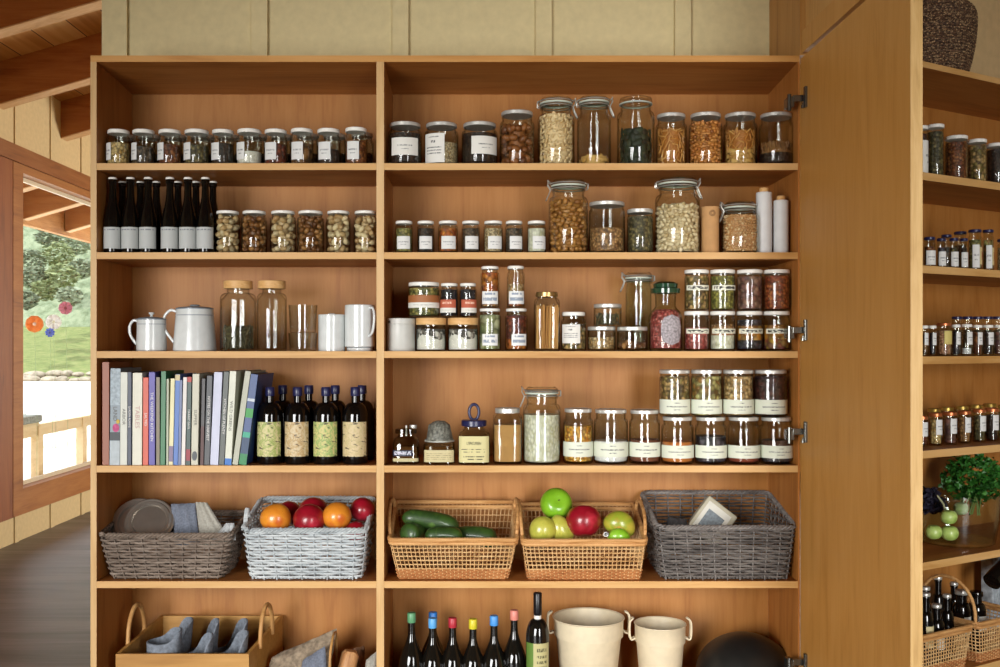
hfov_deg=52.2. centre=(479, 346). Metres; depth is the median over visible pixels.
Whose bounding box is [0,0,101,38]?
beam
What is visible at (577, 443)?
glass jar
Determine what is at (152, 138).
spice jar
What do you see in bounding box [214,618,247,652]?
slipper
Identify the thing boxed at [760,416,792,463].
glass jar
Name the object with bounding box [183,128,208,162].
spice jar
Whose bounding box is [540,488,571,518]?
apple
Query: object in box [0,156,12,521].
door
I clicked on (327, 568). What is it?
wicker basket
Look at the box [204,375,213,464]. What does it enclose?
book
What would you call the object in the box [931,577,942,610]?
bottle
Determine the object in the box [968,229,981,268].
spice jar
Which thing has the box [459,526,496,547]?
courgette
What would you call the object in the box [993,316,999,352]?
spice jar
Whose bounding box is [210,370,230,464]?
book
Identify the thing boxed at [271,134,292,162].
spice jar
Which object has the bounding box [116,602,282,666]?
wooden crate
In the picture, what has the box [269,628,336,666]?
cloth bag
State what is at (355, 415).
oil bottle
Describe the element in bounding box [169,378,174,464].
book
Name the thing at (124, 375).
book
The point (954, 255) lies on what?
spice jar
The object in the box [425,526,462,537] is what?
courgette
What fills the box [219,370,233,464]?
book
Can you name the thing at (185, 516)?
folded cloth
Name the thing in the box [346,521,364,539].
fruit
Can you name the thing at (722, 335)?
glass jar
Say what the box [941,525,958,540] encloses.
kohlrabi
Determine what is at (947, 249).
spice jar
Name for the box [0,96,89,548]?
wall
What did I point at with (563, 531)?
fruit
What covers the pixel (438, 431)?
honey jar
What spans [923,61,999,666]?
shelving
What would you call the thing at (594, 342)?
jar
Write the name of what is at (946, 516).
kohlrabi
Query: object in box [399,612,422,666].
wine bottle
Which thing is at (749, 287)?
glass jar
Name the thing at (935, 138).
jar
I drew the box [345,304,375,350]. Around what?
enamel mug
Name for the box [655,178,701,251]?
jar
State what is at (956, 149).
jar
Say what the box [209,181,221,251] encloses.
bottle
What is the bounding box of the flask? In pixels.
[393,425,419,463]
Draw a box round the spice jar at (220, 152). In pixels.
[211,129,233,162]
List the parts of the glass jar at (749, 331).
lid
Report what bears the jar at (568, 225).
on the pantry shelving at (851, 595)
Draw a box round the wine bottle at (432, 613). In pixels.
[422,611,443,654]
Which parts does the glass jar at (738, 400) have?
lid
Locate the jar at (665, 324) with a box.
[650,281,680,348]
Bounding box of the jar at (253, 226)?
[242,210,266,251]
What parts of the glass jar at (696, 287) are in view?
lid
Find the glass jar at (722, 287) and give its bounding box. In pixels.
[710,269,734,309]
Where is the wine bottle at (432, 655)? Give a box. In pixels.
[422,617,442,666]
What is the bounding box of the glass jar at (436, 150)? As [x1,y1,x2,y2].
[424,121,457,162]
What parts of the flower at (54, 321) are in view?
stem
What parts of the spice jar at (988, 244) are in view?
lid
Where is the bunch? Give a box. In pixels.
[938,453,999,515]
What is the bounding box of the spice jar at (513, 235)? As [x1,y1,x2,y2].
[506,220,522,251]
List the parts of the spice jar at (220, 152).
lid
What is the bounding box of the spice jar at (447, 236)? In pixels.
[438,220,456,251]
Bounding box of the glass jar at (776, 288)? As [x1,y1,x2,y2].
[763,269,789,310]
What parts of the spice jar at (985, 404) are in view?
lid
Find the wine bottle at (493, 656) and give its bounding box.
[483,615,505,666]
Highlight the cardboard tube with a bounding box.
[701,206,718,251]
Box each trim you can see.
[0,138,89,190]
[23,210,89,242]
[769,0,805,58]
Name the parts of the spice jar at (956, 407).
lid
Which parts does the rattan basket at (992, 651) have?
handle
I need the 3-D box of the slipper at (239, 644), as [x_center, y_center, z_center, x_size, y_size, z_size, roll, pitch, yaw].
[-0.847,1.094,3.472,0.119,0.247,0.104,0,0,0]
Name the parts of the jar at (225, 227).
lid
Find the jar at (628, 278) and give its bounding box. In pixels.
[620,272,654,350]
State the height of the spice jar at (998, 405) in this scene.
0.131 m
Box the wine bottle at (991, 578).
[983,559,999,588]
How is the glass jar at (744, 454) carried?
on the pantry shelving at (851, 595)
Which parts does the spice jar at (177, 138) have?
lid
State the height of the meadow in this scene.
2.920 m
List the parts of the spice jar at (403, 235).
lid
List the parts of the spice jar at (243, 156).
lid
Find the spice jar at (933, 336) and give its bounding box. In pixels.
[928,325,936,355]
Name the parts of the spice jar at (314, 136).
lid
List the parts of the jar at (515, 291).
lid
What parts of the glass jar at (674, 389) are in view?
lid, glass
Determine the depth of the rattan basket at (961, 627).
3.54 m
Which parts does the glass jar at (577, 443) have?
lid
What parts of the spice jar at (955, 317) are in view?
lid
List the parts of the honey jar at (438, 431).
glass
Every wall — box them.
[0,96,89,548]
[102,0,768,55]
[968,0,999,77]
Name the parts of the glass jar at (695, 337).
lid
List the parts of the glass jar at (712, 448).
lid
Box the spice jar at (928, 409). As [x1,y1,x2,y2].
[927,408,940,440]
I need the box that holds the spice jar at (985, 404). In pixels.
[983,403,996,436]
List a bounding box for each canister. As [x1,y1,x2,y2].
[318,313,344,350]
[387,318,414,350]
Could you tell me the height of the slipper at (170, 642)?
0.255 m
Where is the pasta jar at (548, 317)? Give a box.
[534,292,559,350]
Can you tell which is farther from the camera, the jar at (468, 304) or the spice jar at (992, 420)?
the spice jar at (992, 420)
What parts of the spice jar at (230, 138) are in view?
lid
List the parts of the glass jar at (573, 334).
lid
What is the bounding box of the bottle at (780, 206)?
[773,195,788,251]
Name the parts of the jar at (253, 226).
lid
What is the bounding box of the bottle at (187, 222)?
[179,177,196,251]
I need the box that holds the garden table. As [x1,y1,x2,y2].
[23,402,89,447]
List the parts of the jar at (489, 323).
lid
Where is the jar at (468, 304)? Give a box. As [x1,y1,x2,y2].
[459,283,476,317]
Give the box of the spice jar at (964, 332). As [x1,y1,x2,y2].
[962,316,972,355]
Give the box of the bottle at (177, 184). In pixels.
[174,181,181,220]
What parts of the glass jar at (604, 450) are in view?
lid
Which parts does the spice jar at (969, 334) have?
lid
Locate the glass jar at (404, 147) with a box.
[388,121,420,162]
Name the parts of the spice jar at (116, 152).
lid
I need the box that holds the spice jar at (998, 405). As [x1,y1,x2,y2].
[998,405,999,438]
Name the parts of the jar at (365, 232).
lid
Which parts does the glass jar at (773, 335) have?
lid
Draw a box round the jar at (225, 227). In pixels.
[215,210,239,251]
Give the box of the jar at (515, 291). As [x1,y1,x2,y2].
[508,266,524,307]
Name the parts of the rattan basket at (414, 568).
handle, handle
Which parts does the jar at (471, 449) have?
glass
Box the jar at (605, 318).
[594,304,621,326]
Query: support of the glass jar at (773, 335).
on the pantry shelving at (851, 595)
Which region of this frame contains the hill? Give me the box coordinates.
[23,226,89,326]
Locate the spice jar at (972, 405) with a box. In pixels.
[969,404,982,437]
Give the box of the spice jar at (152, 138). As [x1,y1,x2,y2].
[137,134,160,162]
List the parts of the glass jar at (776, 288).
lid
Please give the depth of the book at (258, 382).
3.42 m
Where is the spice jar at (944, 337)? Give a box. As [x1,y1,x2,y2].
[937,323,951,355]
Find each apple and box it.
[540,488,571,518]
[566,505,600,536]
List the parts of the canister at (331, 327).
lid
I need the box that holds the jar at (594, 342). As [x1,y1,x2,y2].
[588,326,615,349]
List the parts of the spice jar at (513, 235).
lid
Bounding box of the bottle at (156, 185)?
[152,181,162,251]
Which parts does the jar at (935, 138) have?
lid, glass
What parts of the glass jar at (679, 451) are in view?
lid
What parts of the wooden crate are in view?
handle, handle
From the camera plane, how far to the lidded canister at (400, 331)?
3.44 m
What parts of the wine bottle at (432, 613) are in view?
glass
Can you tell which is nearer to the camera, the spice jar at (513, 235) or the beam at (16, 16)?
the spice jar at (513, 235)
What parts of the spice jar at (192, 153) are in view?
lid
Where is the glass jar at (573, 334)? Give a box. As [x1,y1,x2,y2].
[562,312,584,349]
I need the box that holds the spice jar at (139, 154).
[131,129,155,162]
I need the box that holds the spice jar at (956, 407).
[955,406,968,438]
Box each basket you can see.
[98,510,243,578]
[241,496,375,579]
[328,631,337,666]
[387,497,518,578]
[518,499,647,579]
[640,490,795,579]
[923,0,977,71]
[923,574,999,662]
[923,619,972,666]
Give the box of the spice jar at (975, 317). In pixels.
[973,316,982,355]
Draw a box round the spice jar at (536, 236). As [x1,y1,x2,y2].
[528,220,545,251]
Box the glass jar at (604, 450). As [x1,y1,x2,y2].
[593,408,627,462]
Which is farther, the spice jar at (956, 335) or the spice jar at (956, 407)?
the spice jar at (956, 407)
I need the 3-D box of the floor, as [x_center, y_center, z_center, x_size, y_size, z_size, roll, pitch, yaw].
[0.550,1.480,4.100,8.100,0.100,15.200,0,0,0]
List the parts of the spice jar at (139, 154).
lid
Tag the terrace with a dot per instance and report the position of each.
(78, 391)
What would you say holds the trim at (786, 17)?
attached to the wall at (129, 27)
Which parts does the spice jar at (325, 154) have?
lid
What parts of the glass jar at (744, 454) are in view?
lid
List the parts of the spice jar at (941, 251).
lid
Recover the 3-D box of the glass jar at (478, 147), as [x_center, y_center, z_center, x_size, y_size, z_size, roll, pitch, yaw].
[-0.002,-0.686,3.479,0.123,0.148,0.124,0,0,0]
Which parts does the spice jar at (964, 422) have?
lid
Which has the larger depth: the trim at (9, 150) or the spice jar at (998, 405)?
the trim at (9, 150)
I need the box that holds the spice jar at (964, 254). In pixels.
[959,238,967,267]
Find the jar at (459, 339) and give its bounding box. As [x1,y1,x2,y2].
[448,318,477,349]
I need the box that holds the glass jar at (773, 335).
[763,311,789,350]
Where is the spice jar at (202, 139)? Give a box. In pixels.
[191,134,214,162]
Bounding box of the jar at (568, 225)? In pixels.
[545,180,588,251]
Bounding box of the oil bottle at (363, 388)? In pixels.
[357,385,373,459]
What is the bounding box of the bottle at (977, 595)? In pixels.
[968,590,986,651]
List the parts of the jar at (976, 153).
lid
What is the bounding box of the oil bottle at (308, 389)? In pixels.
[301,385,317,460]
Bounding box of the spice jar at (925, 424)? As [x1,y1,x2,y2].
[923,416,927,444]
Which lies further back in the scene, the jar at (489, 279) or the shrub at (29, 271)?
the shrub at (29, 271)
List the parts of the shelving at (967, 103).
shelf, shelf, shelf, shelf, shelf, shelf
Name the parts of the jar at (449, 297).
lid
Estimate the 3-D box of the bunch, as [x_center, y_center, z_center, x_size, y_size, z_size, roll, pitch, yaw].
[1.868,0.511,3.853,0.256,0.245,0.172,0,0,0]
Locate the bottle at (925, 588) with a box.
[923,586,931,611]
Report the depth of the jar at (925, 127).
3.59 m
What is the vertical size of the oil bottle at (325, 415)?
0.259 m
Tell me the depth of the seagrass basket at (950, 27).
3.62 m
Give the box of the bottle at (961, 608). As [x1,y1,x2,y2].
[952,589,970,652]
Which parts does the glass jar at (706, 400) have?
lid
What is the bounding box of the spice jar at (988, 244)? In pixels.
[982,229,993,269]
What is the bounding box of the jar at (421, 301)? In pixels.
[408,282,439,317]
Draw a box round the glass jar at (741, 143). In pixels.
[724,111,757,162]
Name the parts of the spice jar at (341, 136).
lid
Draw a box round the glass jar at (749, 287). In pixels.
[737,269,762,309]
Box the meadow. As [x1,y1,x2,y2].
[23,327,89,378]
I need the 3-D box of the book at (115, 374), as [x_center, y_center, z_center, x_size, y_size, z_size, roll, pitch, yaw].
[-1.221,0.233,3.516,0.034,0.324,0.212,1,0,0]
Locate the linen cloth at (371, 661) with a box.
[365,652,375,666]
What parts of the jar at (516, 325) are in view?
lid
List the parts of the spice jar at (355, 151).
lid, glass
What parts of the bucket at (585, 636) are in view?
handle, handle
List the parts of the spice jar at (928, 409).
lid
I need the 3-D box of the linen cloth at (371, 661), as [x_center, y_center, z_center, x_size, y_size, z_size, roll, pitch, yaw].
[-0.372,1.099,3.469,0.056,0.130,0.047,0,0,0]
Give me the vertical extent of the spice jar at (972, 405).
0.129 m
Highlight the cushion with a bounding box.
[23,414,41,424]
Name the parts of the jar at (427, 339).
wooden lid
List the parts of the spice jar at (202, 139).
lid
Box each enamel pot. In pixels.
[128,312,166,350]
[162,304,216,350]
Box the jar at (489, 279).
[481,266,498,306]
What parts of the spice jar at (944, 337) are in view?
lid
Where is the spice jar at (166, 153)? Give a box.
[157,129,180,162]
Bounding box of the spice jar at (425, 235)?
[417,220,433,251]
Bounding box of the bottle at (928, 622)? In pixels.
[923,592,933,666]
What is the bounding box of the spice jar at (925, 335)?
[923,325,928,354]
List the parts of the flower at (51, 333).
stem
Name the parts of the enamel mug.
handle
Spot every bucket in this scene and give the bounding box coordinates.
[547,607,630,666]
[628,616,691,666]
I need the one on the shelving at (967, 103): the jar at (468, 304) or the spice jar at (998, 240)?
the spice jar at (998, 240)
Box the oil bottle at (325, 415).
[313,387,338,463]
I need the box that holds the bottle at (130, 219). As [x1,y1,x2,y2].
[121,177,138,251]
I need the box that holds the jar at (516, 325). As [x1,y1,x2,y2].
[506,308,527,349]
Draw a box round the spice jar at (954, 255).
[949,238,958,267]
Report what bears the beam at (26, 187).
attached to the ceiling
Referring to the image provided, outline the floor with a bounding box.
[0,511,89,666]
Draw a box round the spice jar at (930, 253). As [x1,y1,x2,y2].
[924,237,935,265]
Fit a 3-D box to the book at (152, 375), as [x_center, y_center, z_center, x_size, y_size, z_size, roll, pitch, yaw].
[-1.098,0.239,3.512,0.021,0.311,0.201,0,0,0]
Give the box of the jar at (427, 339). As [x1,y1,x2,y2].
[416,318,445,349]
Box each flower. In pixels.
[25,316,43,401]
[45,314,61,470]
[45,328,54,440]
[58,301,72,466]
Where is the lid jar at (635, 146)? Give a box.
[619,98,654,162]
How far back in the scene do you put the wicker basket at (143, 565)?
3.42 m
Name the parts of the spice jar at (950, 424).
lid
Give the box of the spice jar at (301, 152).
[290,128,313,162]
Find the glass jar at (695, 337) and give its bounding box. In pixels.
[684,311,708,349]
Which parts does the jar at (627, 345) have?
lid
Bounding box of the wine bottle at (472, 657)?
[463,618,482,666]
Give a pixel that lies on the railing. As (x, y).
(36, 431)
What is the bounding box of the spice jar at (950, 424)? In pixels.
[943,412,956,443]
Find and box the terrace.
[23,381,89,479]
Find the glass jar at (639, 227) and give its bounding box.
[627,208,652,251]
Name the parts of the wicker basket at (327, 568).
handle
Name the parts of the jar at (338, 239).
lid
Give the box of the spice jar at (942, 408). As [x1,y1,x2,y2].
[940,407,953,438]
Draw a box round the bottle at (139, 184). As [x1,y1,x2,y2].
[136,181,144,220]
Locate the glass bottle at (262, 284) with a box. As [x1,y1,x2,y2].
[256,280,285,348]
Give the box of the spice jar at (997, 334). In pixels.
[994,325,999,353]
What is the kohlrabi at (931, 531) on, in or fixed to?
in the glass bowl
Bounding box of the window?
[13,161,89,517]
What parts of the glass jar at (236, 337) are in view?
wooden lid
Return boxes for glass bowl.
[923,486,999,547]
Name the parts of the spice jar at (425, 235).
lid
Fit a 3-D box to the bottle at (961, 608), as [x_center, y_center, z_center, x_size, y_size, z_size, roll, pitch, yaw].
[1.759,1.002,3.724,0.062,0.231,0.063,0,0,-31]
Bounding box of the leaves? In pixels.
[923,486,947,514]
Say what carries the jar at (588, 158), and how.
on the pantry shelving at (851, 595)
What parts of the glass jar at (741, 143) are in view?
lid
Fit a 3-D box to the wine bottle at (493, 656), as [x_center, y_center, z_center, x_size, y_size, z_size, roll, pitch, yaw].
[0.048,1.076,3.500,0.087,0.309,0.087,0,0,0]
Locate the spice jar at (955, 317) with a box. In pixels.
[951,316,962,353]
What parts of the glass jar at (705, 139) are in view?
lid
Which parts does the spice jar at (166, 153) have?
lid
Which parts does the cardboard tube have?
tube lid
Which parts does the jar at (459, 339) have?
wooden lid, glass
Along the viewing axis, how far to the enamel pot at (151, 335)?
3.44 m
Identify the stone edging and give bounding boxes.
[23,370,89,380]
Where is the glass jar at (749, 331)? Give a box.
[736,311,762,349]
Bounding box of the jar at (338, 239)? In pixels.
[327,210,350,251]
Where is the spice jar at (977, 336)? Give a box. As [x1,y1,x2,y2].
[972,325,982,354]
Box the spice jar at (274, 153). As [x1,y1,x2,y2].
[265,128,287,162]
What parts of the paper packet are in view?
printed panel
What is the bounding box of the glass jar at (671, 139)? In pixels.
[655,112,685,162]
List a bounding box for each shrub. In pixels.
[23,248,46,269]
[23,266,48,288]
[23,289,39,310]
[30,279,59,300]
[33,230,62,246]
[40,241,75,265]
[44,262,80,287]
[54,286,83,305]
[58,236,89,255]
[67,257,89,278]
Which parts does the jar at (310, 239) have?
lid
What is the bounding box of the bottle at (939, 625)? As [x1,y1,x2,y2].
[931,603,944,664]
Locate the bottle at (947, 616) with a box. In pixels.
[941,593,953,661]
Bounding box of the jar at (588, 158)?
[576,97,614,162]
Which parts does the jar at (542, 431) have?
lid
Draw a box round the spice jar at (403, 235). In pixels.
[395,220,411,251]
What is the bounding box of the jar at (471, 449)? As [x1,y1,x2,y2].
[458,403,489,463]
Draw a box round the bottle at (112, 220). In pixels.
[103,177,121,251]
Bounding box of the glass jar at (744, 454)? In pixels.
[728,416,759,462]
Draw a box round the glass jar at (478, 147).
[462,121,497,162]
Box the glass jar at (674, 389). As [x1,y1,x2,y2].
[659,369,689,416]
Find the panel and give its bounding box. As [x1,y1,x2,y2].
[802,0,864,52]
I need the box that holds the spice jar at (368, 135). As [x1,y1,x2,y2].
[351,132,372,162]
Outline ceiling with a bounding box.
[0,9,101,100]
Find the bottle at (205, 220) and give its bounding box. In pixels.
[196,177,213,251]
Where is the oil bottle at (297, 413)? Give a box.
[285,387,309,463]
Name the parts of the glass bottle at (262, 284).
wooden lid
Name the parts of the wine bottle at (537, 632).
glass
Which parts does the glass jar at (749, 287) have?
lid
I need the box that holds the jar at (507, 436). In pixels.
[493,407,521,463]
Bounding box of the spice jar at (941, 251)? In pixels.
[937,238,945,265]
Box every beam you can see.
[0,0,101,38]
[0,32,101,109]
[23,183,37,192]
[23,188,83,220]
[61,93,89,140]
[65,205,89,232]
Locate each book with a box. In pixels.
[102,361,128,464]
[110,367,140,464]
[120,371,134,464]
[127,371,149,464]
[132,371,153,464]
[143,377,148,464]
[149,371,160,464]
[156,377,160,464]
[160,370,183,464]
[166,378,170,464]
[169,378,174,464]
[173,373,194,464]
[178,380,182,464]
[181,377,186,464]
[186,376,192,464]
[191,372,213,464]
[200,378,206,464]
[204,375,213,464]
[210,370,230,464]
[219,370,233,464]
[225,369,246,464]
[232,369,265,464]
[239,372,273,464]
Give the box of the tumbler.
[288,305,317,332]
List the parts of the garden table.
leg, leg, leg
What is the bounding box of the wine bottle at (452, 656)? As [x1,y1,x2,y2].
[442,617,462,666]
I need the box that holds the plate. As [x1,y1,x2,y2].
[124,499,174,541]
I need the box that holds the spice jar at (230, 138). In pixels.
[218,134,239,162]
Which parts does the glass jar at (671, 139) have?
lid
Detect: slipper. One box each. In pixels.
[146,627,181,652]
[179,617,192,652]
[189,618,219,652]
[189,633,213,652]
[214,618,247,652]
[222,630,248,652]
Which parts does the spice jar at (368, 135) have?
lid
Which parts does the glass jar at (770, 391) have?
lid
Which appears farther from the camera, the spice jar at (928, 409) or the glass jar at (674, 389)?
the spice jar at (928, 409)
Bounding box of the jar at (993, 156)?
[986,142,999,182]
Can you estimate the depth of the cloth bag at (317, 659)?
3.46 m
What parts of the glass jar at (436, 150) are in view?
lid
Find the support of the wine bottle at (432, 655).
on the pantry shelving at (851, 595)
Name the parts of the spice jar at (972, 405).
lid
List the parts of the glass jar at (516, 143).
lid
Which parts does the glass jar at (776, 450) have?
lid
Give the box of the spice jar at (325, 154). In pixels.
[316,128,340,162]
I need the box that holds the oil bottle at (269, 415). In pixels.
[257,387,282,463]
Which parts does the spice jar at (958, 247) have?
lid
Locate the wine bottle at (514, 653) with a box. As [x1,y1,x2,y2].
[503,609,525,666]
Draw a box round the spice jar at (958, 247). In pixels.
[954,231,966,267]
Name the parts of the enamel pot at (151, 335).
handle, pot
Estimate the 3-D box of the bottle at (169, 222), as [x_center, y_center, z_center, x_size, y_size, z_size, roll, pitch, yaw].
[-1.050,-0.445,3.454,0.058,0.258,0.059,0,0,0]
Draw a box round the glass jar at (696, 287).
[684,269,708,309]
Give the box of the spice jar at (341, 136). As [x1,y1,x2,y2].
[323,133,345,162]
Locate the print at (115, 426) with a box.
[113,424,118,431]
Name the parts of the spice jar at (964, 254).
lid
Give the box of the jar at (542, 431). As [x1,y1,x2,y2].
[519,386,560,462]
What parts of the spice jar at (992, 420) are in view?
lid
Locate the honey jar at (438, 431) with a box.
[424,421,454,463]
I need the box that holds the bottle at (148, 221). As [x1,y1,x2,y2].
[139,177,156,251]
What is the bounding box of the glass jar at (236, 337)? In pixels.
[220,280,255,350]
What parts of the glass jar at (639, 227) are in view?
lid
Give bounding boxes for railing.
[23,415,89,477]
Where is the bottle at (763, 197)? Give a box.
[756,187,771,251]
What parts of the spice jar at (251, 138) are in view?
lid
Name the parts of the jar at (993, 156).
lid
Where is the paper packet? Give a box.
[687,496,736,544]
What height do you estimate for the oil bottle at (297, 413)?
0.259 m
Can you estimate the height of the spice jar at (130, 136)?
0.133 m
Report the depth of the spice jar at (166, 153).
3.44 m
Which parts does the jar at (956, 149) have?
lid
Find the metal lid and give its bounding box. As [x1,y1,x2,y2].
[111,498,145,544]
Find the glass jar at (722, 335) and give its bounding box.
[710,311,734,349]
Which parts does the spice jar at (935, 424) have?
lid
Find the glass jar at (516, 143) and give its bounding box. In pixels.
[500,109,534,162]
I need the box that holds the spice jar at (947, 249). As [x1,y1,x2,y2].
[941,234,951,266]
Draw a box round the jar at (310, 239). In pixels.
[297,210,323,251]
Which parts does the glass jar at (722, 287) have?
lid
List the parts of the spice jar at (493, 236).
lid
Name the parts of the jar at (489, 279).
lid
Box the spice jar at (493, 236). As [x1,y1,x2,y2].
[484,220,502,251]
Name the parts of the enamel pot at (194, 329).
handle, lid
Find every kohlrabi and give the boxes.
[925,525,941,538]
[940,510,957,523]
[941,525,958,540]
[953,502,968,514]
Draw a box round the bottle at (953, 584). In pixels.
[950,581,957,609]
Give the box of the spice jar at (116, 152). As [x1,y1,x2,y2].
[106,129,130,162]
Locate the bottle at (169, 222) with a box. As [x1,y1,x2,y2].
[161,177,178,251]
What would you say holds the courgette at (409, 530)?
in the rattan basket at (414, 568)
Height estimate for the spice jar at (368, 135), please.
0.140 m
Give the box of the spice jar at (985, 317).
[983,316,992,352]
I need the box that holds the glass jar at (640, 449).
[629,409,659,462]
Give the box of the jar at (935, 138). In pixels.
[927,123,943,174]
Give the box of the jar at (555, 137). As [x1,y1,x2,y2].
[537,97,577,162]
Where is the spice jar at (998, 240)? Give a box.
[997,239,999,269]
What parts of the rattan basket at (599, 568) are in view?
handle, handle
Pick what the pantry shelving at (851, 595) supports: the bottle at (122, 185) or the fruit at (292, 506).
the bottle at (122, 185)
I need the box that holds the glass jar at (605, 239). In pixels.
[589,200,624,251]
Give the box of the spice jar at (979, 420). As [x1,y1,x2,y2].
[973,409,985,441]
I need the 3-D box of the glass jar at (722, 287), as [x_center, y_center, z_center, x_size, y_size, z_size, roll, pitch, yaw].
[0.827,-0.192,3.478,0.084,0.140,0.085,0,0,0]
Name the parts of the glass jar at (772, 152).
lid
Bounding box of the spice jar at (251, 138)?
[243,134,266,162]
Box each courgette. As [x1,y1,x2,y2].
[400,522,427,537]
[402,509,458,528]
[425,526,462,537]
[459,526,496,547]
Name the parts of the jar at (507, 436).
lid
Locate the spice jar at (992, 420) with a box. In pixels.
[985,408,998,440]
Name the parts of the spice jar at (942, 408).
lid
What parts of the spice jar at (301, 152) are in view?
lid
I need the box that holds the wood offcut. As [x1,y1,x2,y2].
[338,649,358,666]
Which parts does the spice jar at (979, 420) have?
lid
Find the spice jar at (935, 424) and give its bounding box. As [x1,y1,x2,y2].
[929,413,941,445]
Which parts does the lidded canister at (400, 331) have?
lid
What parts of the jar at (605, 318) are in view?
lid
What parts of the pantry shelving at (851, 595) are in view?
panel, shelf, shelf, shelf, shelf, panel, shelf, shelf, shelf, shelf, panel, door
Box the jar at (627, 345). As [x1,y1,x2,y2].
[617,327,647,349]
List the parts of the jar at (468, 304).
lid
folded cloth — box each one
[171,503,199,544]
[196,502,230,544]
[212,523,235,539]
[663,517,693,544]
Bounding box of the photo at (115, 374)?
[110,368,120,404]
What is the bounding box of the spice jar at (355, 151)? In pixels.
[344,127,367,162]
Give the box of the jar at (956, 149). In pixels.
[944,135,967,177]
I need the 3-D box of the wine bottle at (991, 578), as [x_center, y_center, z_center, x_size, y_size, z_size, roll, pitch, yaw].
[2.045,0.851,3.956,0.234,0.154,0.067,0,0,-31]
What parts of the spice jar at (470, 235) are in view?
lid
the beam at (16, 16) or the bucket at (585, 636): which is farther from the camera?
the beam at (16, 16)
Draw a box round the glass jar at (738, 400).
[722,369,753,416]
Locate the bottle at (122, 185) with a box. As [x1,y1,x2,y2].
[118,181,126,220]
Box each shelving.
[90,0,922,666]
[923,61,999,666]
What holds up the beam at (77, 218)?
attached to the ceiling
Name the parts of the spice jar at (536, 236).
lid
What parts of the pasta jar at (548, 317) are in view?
lid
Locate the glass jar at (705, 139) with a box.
[689,111,721,162]
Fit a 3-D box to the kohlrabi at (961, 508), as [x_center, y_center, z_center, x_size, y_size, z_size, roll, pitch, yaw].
[1.756,0.590,3.723,0.052,0.042,0.052,0,0,0]
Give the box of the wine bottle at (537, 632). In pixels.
[526,592,548,666]
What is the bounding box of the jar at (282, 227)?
[271,210,295,251]
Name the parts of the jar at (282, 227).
lid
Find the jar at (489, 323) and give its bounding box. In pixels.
[479,308,499,349]
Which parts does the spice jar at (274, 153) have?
lid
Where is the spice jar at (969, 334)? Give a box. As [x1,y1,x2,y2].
[961,324,972,355]
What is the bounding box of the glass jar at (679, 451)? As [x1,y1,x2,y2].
[662,416,693,462]
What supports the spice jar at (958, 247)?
on the shelving at (967, 103)
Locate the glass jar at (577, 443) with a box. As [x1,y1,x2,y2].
[563,407,592,462]
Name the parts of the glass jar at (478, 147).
lid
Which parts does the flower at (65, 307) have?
stem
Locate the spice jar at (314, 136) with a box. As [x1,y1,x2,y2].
[297,133,318,162]
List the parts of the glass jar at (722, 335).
lid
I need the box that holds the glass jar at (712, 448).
[695,416,726,462]
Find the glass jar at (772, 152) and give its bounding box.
[758,111,792,162]
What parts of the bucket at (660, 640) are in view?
handle, handle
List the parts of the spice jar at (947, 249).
lid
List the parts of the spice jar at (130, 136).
lid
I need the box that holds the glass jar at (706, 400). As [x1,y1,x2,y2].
[691,369,721,416]
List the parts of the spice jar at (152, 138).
lid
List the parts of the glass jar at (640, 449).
lid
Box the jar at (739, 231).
[719,202,758,251]
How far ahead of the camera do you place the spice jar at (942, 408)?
3.83 m
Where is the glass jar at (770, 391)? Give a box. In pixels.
[754,369,787,416]
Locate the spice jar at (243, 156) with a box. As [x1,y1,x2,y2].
[236,128,260,162]
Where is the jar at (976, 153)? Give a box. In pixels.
[967,138,986,180]
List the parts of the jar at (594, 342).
lid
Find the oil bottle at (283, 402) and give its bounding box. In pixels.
[275,385,291,460]
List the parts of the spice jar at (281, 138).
lid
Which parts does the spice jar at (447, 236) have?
lid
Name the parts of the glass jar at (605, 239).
lid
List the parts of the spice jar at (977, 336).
lid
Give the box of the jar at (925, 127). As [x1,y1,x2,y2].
[923,125,927,172]
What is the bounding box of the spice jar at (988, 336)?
[983,325,993,353]
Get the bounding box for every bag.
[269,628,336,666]
[301,646,326,666]
[353,646,364,666]
[981,557,999,628]
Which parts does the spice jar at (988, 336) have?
lid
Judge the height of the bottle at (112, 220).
0.258 m
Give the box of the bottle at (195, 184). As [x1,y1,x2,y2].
[192,181,199,220]
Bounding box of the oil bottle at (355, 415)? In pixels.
[342,387,367,463]
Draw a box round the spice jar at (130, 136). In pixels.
[115,134,136,162]
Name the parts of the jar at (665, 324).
lid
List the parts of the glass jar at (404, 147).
lid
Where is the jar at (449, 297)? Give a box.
[440,283,457,317]
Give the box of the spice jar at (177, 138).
[164,134,186,162]
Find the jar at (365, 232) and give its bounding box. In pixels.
[354,210,375,251]
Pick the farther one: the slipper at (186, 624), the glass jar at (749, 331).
the slipper at (186, 624)
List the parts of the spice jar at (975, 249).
lid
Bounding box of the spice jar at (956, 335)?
[952,324,960,355]
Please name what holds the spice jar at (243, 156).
on the pantry shelving at (851, 595)
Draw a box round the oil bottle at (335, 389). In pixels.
[330,385,345,460]
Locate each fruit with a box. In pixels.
[260,504,290,527]
[282,501,298,524]
[293,504,324,534]
[299,497,327,510]
[323,502,351,527]
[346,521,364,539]
[350,497,374,521]
[529,516,555,538]
[551,515,573,538]
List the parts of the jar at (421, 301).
lid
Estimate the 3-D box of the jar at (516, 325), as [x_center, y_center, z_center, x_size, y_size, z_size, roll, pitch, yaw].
[0.124,-0.059,3.480,0.077,0.145,0.078,0,0,0]
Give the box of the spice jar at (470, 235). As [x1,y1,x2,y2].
[462,220,479,251]
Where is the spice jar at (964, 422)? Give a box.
[958,411,970,442]
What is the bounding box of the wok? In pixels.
[696,631,786,666]
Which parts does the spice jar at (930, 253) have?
lid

